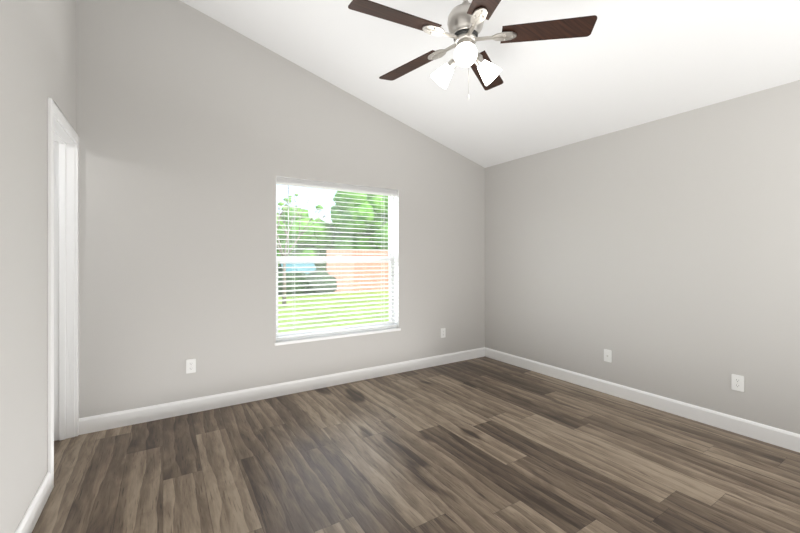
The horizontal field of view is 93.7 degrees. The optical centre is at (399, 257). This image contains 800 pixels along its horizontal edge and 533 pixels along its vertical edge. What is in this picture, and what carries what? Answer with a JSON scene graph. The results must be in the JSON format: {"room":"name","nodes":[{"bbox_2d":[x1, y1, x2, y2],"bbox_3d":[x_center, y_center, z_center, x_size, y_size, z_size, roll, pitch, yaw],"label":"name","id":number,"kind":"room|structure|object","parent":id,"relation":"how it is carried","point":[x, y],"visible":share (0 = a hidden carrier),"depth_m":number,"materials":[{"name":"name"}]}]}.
{"room":"empty bedroom","nodes":[
{"label":"empty bedroom","id":0,"kind":"room"},
{"bbox_2d":[0,0,75,532],"bbox_3d":[-1.340,-0.520,1.019,0.120,3.585,3.894,0,0,-32],"label":"wall","id":1,"kind":"structure","parent":0,"point":[37,54],"depth_m":1.72,"materials":[{"name":"grey paint"}]},
{"bbox_2d":[15,472,50,532],"bbox_3d":[-1.111,1.214,0.784,0.014,0.115,2.953,0,0,-32],"label":"baseboard","id":2,"kind":"structure","parent":1,"relation":"attached to","point":[27,524],"depth_m":1.80,"materials":[{"name":"white paint"}]},
{"bbox_2d":[48,98,78,490],"bbox_3d":[-2.169,0.200,2.330,0.152,2.145,0.791,0,0,-32],"label":"door frame","id":3,"kind":"structure","parent":1,"relation":"attached to","point":[63,280],"depth_m":2.62,"materials":[{"name":"white paint"}]},
{"bbox_2d":[76,0,484,417],"bbox_3d":[-0.630,-0.537,3.901,4.399,3.617,0.220,0,0,-32],"label":"wall","id":4,"kind":"structure","parent":0,"point":[197,132],"depth_m":3.18,"materials":[{"name":"grey paint"}]},
{"bbox_2d":[186,359,195,373],"bbox_3d":[-1.716,0.887,3.080,0.070,0.114,0.007,0,0,-32],"label":"outlet","id":5,"kind":"object","parent":4,"relation":"attached to","point":[190,365],"visible":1,"depth_m":3.08,"materials":[{"name":"white plastic"}]},
{"bbox_2d":[79,348,482,434],"bbox_3d":[-0.610,1.214,3.775,4.059,0.115,0.014,0,0,-32],"label":"baseboard","id":6,"kind":"structure","parent":4,"relation":"attached to","point":[107,421],"depth_m":3.33,"materials":[{"name":"white paint"}]},
{"bbox_2d":[276,185,393,336],"bbox_3d":[-0.645,0.011,3.914,1.336,1.537,0.082,0,0,-32],"label":"window","id":7,"kind":"structure","parent":4,"relation":"in","point":[348,256],"depth_m":3.93,"materials":[{"name":"white plastic"}]},
{"bbox_2d":[276,177,397,340],"bbox_3d":[-0.599,0.008,3.840,1.324,1.514,0.073,0,0,-32],"label":"window blinds","id":8,"kind":"object","parent":7,"relation":"attached to","point":[288,182],"visible":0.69,"depth_m":3.77,"materials":[{"name":"white plastic"}]},
{"bbox_2d":[275,176,400,345],"bbox_3d":[-0.634,0.022,3.897,1.360,1.559,0.262,0,0,-32],"label":"window frame","id":9,"kind":"structure","parent":4,"relation":"attached to","point":[334,336],"depth_m":4.08,"materials":[{"name":"white paint"}]},
{"bbox_2d":[441,328,445,337],"bbox_3d":[0.517,0.897,4.492,0.070,0.114,0.007,0,0,-32],"label":"outlet","id":10,"kind":"object","parent":4,"relation":"attached to","point":[443,332],"visible":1,"depth_m":4.49,"materials":[{"name":"white plastic"}]},
{"bbox_2d":[32,357,799,532],"bbox_3d":[-0.161,1.422,1.894,5.751,0.300,4.114,0,0,-32],"label":"floor","id":11,"kind":"structure","parent":0,"point":[483,445],"depth_m":2.28,"materials":[{"name":"wood"}]},
{"bbox_2d":[180,0,799,167],"bbox_3d":[0.410,-1.792,2.255,4.899,1.501,4.614,0,0,-32],"label":"ceiling","id":12,"kind":"structure","parent":0,"point":[625,64],"depth_m":2.89,"materials":[{"name":"white paint"}]},
{"bbox_2d":[348,0,596,99],"bbox_3d":[0.348,-1.336,2.207,1.346,0.816,1.368,0,0,-32],"label":"ceiling fan","id":13,"kind":"object","parent":12,"relation":"hanging from","point":[466,19],"visible":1,"depth_m":2.13,"materials":[{"name":"brown wood"}]},
{"bbox_2d":[485,80,799,433],"bbox_3d":[2.235,0.027,3.279,0.220,2.490,3.894,0,0,-32],"label":"wall","id":14,"kind":"structure","parent":0,"point":[660,257],"depth_m":3.10,"materials":[{"name":"grey paint"}]},
{"bbox_2d":[604,349,611,362],"bbox_3d":[1.945,0.917,3.517,0.016,0.114,0.070,0,0,-32],"label":"electrical outlet","id":15,"kind":"object","parent":14,"relation":"attached to","point":[607,355],"visible":1,"depth_m":3.51,"materials":[{"name":"white plastic"}]},
{"bbox_2d":[483,347,799,452],"bbox_3d":[2.102,1.214,3.269,0.014,0.115,3.720,0,0,-32],"label":"baseboard","id":16,"kind":"structure","parent":14,"relation":"attached to","point":[727,422],"depth_m":3.10,"materials":[{"name":"white paint"}]},
{"bbox_2d":[731,374,743,391],"bbox_3d":[2.452,0.907,2.723,0.007,0.114,0.070,0,0,-32],"label":"electrical outlet","id":17,"kind":"object","parent":14,"relation":"attached to","point":[737,382],"visible":1,"depth_m":2.72,"materials":[{"name":"white plastic"}]},
{"label":"outside","id":18,"kind":"structure","parent":0,"visible":0},
{"bbox_2d":[277,191,388,332],"bbox_3d":[-8.695,-1.358,41.826,150.000,8.533,160.000,0,0,-32],"label":"garden","id":19,"kind":"object","parent":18,"point":[369,220],"depth_m":17.00,"materials":[{"name":"green plant"}]}
]}

